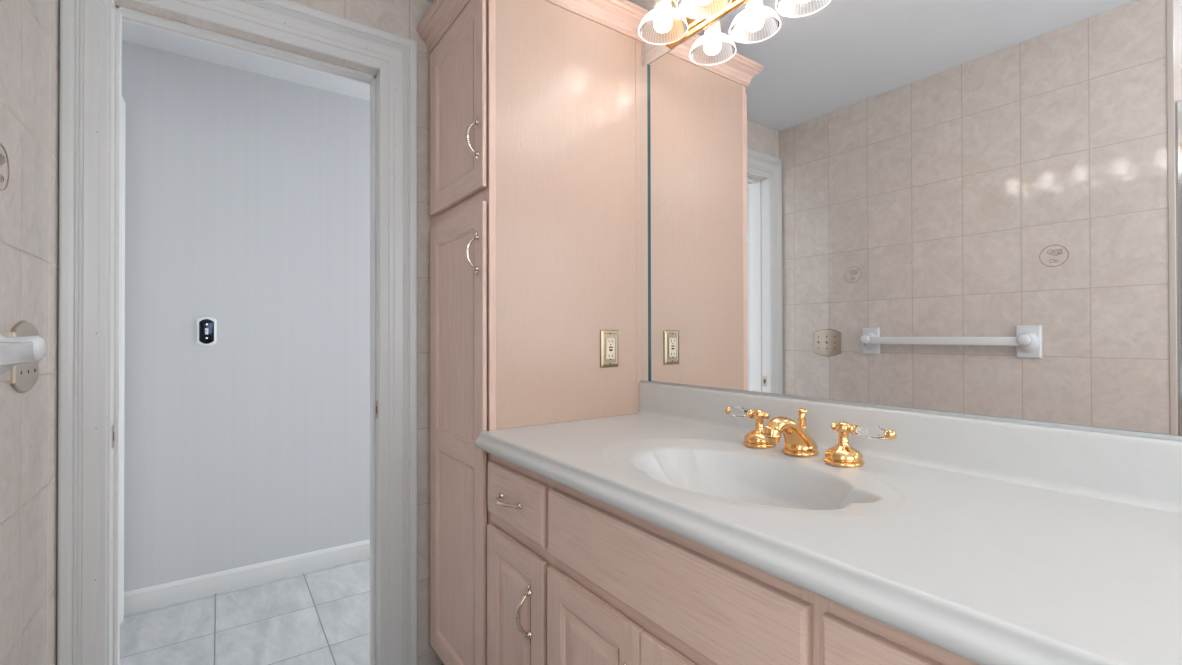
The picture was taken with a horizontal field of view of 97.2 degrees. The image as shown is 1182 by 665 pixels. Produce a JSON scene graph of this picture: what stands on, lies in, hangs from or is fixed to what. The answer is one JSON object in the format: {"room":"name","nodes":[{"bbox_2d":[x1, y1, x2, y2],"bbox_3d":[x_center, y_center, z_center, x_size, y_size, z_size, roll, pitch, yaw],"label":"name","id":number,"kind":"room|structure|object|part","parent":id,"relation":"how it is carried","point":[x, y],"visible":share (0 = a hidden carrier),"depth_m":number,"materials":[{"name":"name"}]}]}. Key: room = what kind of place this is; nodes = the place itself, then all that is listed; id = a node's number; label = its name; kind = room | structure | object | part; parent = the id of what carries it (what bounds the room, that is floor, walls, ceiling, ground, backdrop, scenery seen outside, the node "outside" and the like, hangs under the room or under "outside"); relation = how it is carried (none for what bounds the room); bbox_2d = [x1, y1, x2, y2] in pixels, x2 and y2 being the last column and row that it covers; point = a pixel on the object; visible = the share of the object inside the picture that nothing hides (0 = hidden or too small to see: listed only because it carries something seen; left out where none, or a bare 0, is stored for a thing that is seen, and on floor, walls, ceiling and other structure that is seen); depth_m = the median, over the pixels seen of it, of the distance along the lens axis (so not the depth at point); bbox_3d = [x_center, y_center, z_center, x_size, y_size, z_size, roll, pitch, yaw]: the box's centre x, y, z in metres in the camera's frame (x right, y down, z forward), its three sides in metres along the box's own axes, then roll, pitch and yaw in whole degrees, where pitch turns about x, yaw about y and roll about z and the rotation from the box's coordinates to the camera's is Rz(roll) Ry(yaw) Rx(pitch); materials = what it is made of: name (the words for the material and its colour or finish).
{"room":"bathroom","nodes":[
{"label":"bathroom","id":0,"kind":"room"},
{"bbox_2d":[0,0,59,664],"bbox_3d":[-0.926,-0.001,0.639,0.122,2.338,1.516,0,0,-35],"label":"wall","id":1,"kind":"structure","parent":0,"point":[29,29],"depth_m":1.09,"materials":[{"name":"tile"}]},
{"bbox_2d":[0,334,46,374],"bbox_3d":[-0.806,0.033,0.638,0.076,0.130,0.696,0,0,-35],"label":"towel bar","id":2,"kind":"object","parent":1,"relation":"attached to","point":[14,351],"visible":1,"depth_m":0.86,"materials":[{"name":"white ceramic"}]},
{"bbox_2d":[10,321,38,392],"bbox_3d":[-1.142,0.049,1.060,0.018,0.146,0.158,0,0,-35],"label":"switch plate","id":3,"kind":"object","parent":1,"relation":"attached to","point":[23,377],"visible":0.46,"depth_m":1.04,"materials":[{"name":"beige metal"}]},
{"bbox_2d":[122,40,369,591],"bbox_3d":[-0.748,-0.022,3.175,3.550,2.410,0.190,0,0,-35],"label":"wall","id":4,"kind":"structure","parent":0,"point":[247,194],"depth_m":2.43,"materials":[{"name":"white paint"}]},
{"bbox_2d":[197,317,216,345],"bbox_3d":[-1.732,-0.005,2.348,0.072,0.131,0.017,0,0,-35],"label":"switch plate","id":5,"kind":"object","parent":4,"relation":"attached to","point":[206,326],"visible":1,"depth_m":2.35,"materials":[{"name":"white plastic"}]},
{"bbox_3d":[-1.735,-0.005,2.352,0.054,0.112,0.006,0,0,-35],"label":"plate","id":6,"kind":"part","parent":5,"relation":"part of","materials":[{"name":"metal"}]},
{"bbox_2d":[124,539,369,614],"bbox_3d":[-0.666,1.137,3.099,3.200,0.090,0.015,0,0,-35],"label":"baseboard","id":7,"kind":"structure","parent":4,"relation":"attached to","point":[142,599],"depth_m":2.41,"materials":[{"name":"white paint"}]},
{"bbox_2d":[122,21,369,100],"bbox_3d":[-0.766,-1.276,2.558,4.300,0.090,1.290,0,0,-35],"label":"ceiling","id":8,"kind":"structure","parent":0,"point":[131,32],"depth_m":2.35,"materials":[{"name":"white paint"}]},
{"bbox_2d":[122,18,369,83],"bbox_3d":[-0.792,-0.030,1.815,1.500,2.410,0.005,0,0,-35],"label":"wall","id":9,"kind":"structure","parent":0,"point":[122,18],"depth_m":1.61,"materials":[{"name":"white paint"}]},
{"bbox_2d":[114,0,443,664],"bbox_3d":[-0.797,0.005,1.735,1.600,2.338,0.120,0,0,-35],"label":"wall","id":10,"kind":"structure","parent":0,"point":[402,18],"depth_m":1.80,"materials":[{"name":"tile"}]},
{"bbox_2d":[57,0,108,664],"bbox_3d":[-1.273,0.089,1.307,0.088,2.168,0.022,0,0,-35],"label":"trim","id":11,"kind":"structure","parent":10,"relation":"attached to","point":[84,24],"depth_m":1.30,"materials":[{"name":"white paint"}]},
{"bbox_2d":[107,0,387,664],"bbox_3d":[-0.999,0.132,1.595,0.700,2.083,0.143,0,0,-35],"label":"trim","id":12,"kind":"structure","parent":10,"relation":"attached to","point":[378,86],"depth_m":1.62,"materials":[{"name":"white paint"}]},
{"bbox_3d":[-1.257,0.273,1.370,0.002,0.060,0.027,0,0,-35],"label":"strike plate","id":13,"kind":"part","parent":12,"relation":"part of","materials":[{"name":"silver metal"}]},
{"bbox_2d":[177,0,416,61],"bbox_3d":[-0.955,-0.953,1.542,0.874,0.094,0.022,0,0,-35],"label":"trim","id":14,"kind":"structure","parent":10,"relation":"attached to","point":[288,16],"depth_m":1.60,"materials":[{"name":"white paint"}]},
{"bbox_2d":[388,42,417,664],"bbox_3d":[-0.635,0.087,1.761,0.094,2.173,0.022,0,0,-35],"label":"trim","id":15,"kind":"structure","parent":10,"relation":"attached to","point":[403,68],"depth_m":1.75,"materials":[{"name":"white paint"}]},
{"bbox_2d":[120,558,443,664],"bbox_3d":[0.074,1.230,1.370,4.300,0.120,4.170,0,0,-35],"label":"floor","id":16,"kind":"structure","parent":0,"point":[320,616],"depth_m":2.10,"materials":[{"name":"tile"}]},
{"bbox_2d":[417,0,649,664],"bbox_3d":[-0.202,0.056,1.752,0.608,2.235,0.537,0,0,-35],"label":"tall cabinet","id":17,"kind":"object","parent":16,"relation":"on","point":[535,104],"visible":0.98,"depth_m":1.57,"materials":[{"name":"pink wood"}]},
{"bbox_3d":[-0.419,-0.677,1.610,0.013,0.556,0.438,0,0,-35],"label":"door","id":18,"kind":"part","parent":17,"relation":"part of","materials":[{"name":"brown wood"}]},
{"bbox_3d":[-0.417,0.350,1.603,0.013,1.421,0.438,0,0,-35],"label":"door","id":19,"kind":"part","parent":17,"relation":"part of","materials":[{"name":"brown wood"}]},
{"bbox_3d":[-0.412,0.005,1.633,0.020,2.135,0.489,0,0,-35],"label":"frame","id":20,"kind":"part","parent":17,"relation":"part of","materials":[{"name":"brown wood"}]},
{"bbox_3d":[-0.330,-0.221,1.443,0.040,0.126,0.018,0,0,-35],"label":"handle","id":21,"kind":"part","parent":17,"relation":"part of","materials":[{"name":"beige metal"}]},
{"bbox_3d":[-0.329,-0.541,1.444,0.040,0.126,0.018,0,0,-35],"label":"handle","id":22,"kind":"part","parent":17,"relation":"part of","materials":[{"name":"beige metal"}]},
{"bbox_3d":[-0.202,-1.016,1.761,0.602,0.078,0.537,0,0,-35],"label":"crown molding","id":23,"kind":"part","parent":17,"relation":"part of","materials":[{"name":"brown wood"}]},
{"bbox_3d":[-0.046,0.004,1.596,0.535,2.135,0.007,0,0,-35],"label":"panel","id":24,"kind":"part","parent":17,"relation":"part of","materials":[{"name":"brown wood"}]},
{"bbox_2d":[600,330,618,367],"bbox_3d":[0.061,0.051,1.663,0.074,0.119,0.010,0,0,-35],"label":"outlet","id":25,"kind":"object","parent":17,"relation":"attached to","point":[609,339],"visible":1,"depth_m":1.66,"materials":[{"name":"gold metal"}]},
{"bbox_2d":[606,338,614,359],"bbox_3d":[0.062,0.053,1.661,0.034,0.070,0.004,0,0,-35],"label":"receptacle","id":26,"kind":"object","parent":25,"relation":"attached to","point":[610,342],"depth_m":1.66,"materials":[{"name":"beige plastic"}]},
{"bbox_2d":[487,453,978,664],"bbox_3d":[0.394,0.737,0.912,0.606,0.860,1.607,0,0,-35],"label":"vanity cabinet","id":27,"kind":"object","parent":16,"relation":"on","point":[574,577],"visible":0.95,"depth_m":0.92,"materials":[{"name":"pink wood"}]},
{"bbox_3d":[-0.211,0.414,1.275,0.040,0.017,0.134,0,0,-35],"label":"handle","id":28,"kind":"part","parent":27,"relation":"part of","materials":[{"name":"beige metal"}]},
{"bbox_3d":[-0.188,0.783,1.280,0.013,0.538,0.297,0,0,-35],"label":"door","id":29,"kind":"part","parent":27,"relation":"part of","materials":[{"name":"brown wood"}]},
{"bbox_3d":[-0.187,0.413,1.284,0.017,0.138,0.297,0,0,-35],"label":"drawer","id":30,"kind":"part","parent":27,"relation":"part of","materials":[{"name":"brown wood"}]},
{"bbox_3d":[-0.155,0.649,1.195,0.040,0.134,0.018,0,0,-35],"label":"handle","id":31,"kind":"part","parent":27,"relation":"part of","materials":[{"name":"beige metal"}]},
{"bbox_3d":[-0.002,0.781,1.019,0.013,0.538,0.308,0,0,-35],"label":"door","id":32,"kind":"part","parent":27,"relation":"part of","materials":[{"name":"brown wood"}]},
{"bbox_3d":[0.179,0.779,0.765,0.013,0.538,0.308,0,0,-35],"label":"door","id":33,"kind":"part","parent":27,"relation":"part of","materials":[{"name":"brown wood"}]},
{"bbox_2d":[475,382,1181,664],"bbox_3d":[0.400,0.281,0.914,0.598,0.241,1.617,0,0,-35],"label":"countertop","id":34,"kind":"structure","parent":27,"relation":"on","point":[979,541],"depth_m":0.77,"materials":[{"name":"stone"}]},
{"bbox_2d":[725,406,775,447],"bbox_3d":[0.380,0.224,1.257,0.075,0.085,0.138,0,0,-35],"label":"tap","id":35,"kind":"object","parent":34,"relation":"on","point":[754,438],"visible":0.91,"depth_m":1.22,"materials":[{"name":"gold metal"}]},
{"bbox_3d":[0.367,0.195,1.276,0.026,0.028,0.057,0,0,-35],"label":"lever","id":36,"kind":"part","parent":35,"relation":"part of","materials":[{"name":"clear glass"}]},
{"bbox_2d":[763,408,818,456],"bbox_3d":[0.428,0.216,1.125,0.157,0.099,0.075,0,0,-35],"label":"faucet spout","id":37,"kind":"object","parent":34,"relation":"on","point":[797,442],"visible":1,"depth_m":1.11,"materials":[{"name":"gold metal"}]},
{"bbox_3d":[0.467,0.198,1.153,0.024,0.063,0.024,0,0,-35],"label":"lift rod","id":38,"kind":"part","parent":37,"relation":"part of","materials":[{"name":"gold metal"}]},
{"bbox_2d":[824,421,895,466],"bbox_3d":[0.531,0.222,1.032,0.075,0.085,0.138,0,0,-35],"label":"tap","id":39,"kind":"object","parent":34,"relation":"on","point":[842,454],"visible":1,"depth_m":1.03,"materials":[{"name":"gold metal"}]},
{"bbox_3d":[0.544,0.193,1.013,0.026,0.028,0.057,0,0,-35],"label":"lever","id":40,"kind":"part","parent":39,"relation":"part of","materials":[{"name":"clear glass"}]},
{"bbox_3d":[0.368,0.407,0.503,0.017,0.138,0.306,0,0,-35],"label":"drawer","id":41,"kind":"part","parent":27,"relation":"part of","materials":[{"name":"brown wood"}]},
{"bbox_2d":[627,0,676,66],"bbox_3d":[0.722,-0.002,1.085,0.120,2.338,2.940,0,0,-35],"label":"wall","id":42,"kind":"structure","parent":0,"point":[650,52],"depth_m":1.73,"materials":[{"name":"tile"}]},
{"bbox_2d":[640,64,649,380],"bbox_3d":[0.180,-0.359,1.732,0.012,1.050,0.039,0,0,-35],"label":"strip","id":43,"kind":"object","parent":42,"relation":"attached to","point":[644,71],"visible":0.93,"depth_m":1.72,"materials":[{"name":"pink wood"}]},
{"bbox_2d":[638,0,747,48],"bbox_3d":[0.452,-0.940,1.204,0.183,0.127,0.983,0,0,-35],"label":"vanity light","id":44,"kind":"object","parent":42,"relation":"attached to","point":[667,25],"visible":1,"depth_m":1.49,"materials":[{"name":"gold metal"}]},
{"bbox_2d":[654,0,670,7],"bbox_3d":[0.209,-0.961,1.512,0.049,0.038,0.049,0,0,-35],"label":"socket","id":45,"kind":"object","parent":44,"relation":"attached to","point":[657,3],"depth_m":1.49,"materials":[{"name":"beige plastic"}]},
{"bbox_3d":[0.209,-0.910,1.512,0.144,0.071,0.144,0,0,-35],"label":"lamp shade","id":46,"kind":"part","parent":44,"relation":"part of","materials":[{"name":"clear glass"}]},
{"bbox_3d":[0.209,-0.910,1.512,0.052,0.070,0.052,0,0,-35],"label":"bulb","id":47,"kind":"part","parent":44,"relation":"part of","materials":[{"name":"white glass"}]},
{"bbox_3d":[0.300,-0.911,1.384,0.052,0.070,0.052,0,0,-35],"label":"bulb","id":48,"kind":"part","parent":44,"relation":"part of","materials":[{"name":"white glass"}]},
{"bbox_3d":[0.300,-0.911,1.384,0.144,0.071,0.144,0,0,-35],"label":"lamp shade","id":49,"kind":"part","parent":44,"relation":"part of","materials":[{"name":"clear glass"}]},
{"bbox_2d":[637,382,1181,513],"bbox_3d":[0.633,0.228,1.080,0.028,0.133,1.617,0,0,-35],"label":"backsplash","id":50,"kind":"structure","parent":42,"relation":"attached to","point":[1146,472],"depth_m":0.95,"materials":[{"name":"stone"}]},
{"bbox_2d":[649,0,1176,435],"bbox_3d":[0.545,-0.363,1.225,0.005,1.050,1.208,0,0,-35],"label":"wall mirror","id":51,"kind":"object","parent":42,"relation":"attached to","point":[952,206],"visible":0.88,"depth_m":1.05,"materials":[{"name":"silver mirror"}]},
{"bbox_2d":[649,0,749,63],"bbox_3d":[0.533,-0.889,1.242,0.007,0.002,1.252,0,0,-35],"label":"channel","id":52,"kind":"object","parent":51,"relation":"attached to","point":[748,0],"visible":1,"depth_m":1.53,"materials":[{"name":"silver metal"}]},
{"bbox_2d":[640,380,1181,440],"bbox_3d":[0.528,0.159,1.230,0.001,0.007,1.252,0,0,-35],"label":"channel","id":53,"kind":"object","parent":51,"relation":"attached to","point":[1093,429],"visible":1,"depth_m":0.98,"materials":[{"name":"metal"}]},
{"bbox_2d":[1173,0,1181,436],"bbox_3d":[0.877,-0.367,0.748,0.007,1.050,0.055,0,0,-35],"label":"strip","id":54,"kind":"object","parent":42,"relation":"attached to","point":[1177,4],"visible":1,"depth_m":0.76,"materials":[{"name":"silver metal"}]},
{"bbox_3d":[-1.738,-0.029,1.747,0.120,2.410,0.990,0,0,-35],"label":"wall","id":55,"kind":"structure","parent":0,"visible":0},
{"bbox_2d":[120,97,124,623],"bbox_3d":[-1.672,0.111,1.777,0.022,2.130,0.916,0,0,-35],"label":"trim","id":56,"kind":"structure","parent":55,"relation":"attached to","point":[123,102],"depth_m":2.13,"materials":[{"name":"white paint"}]}
]}

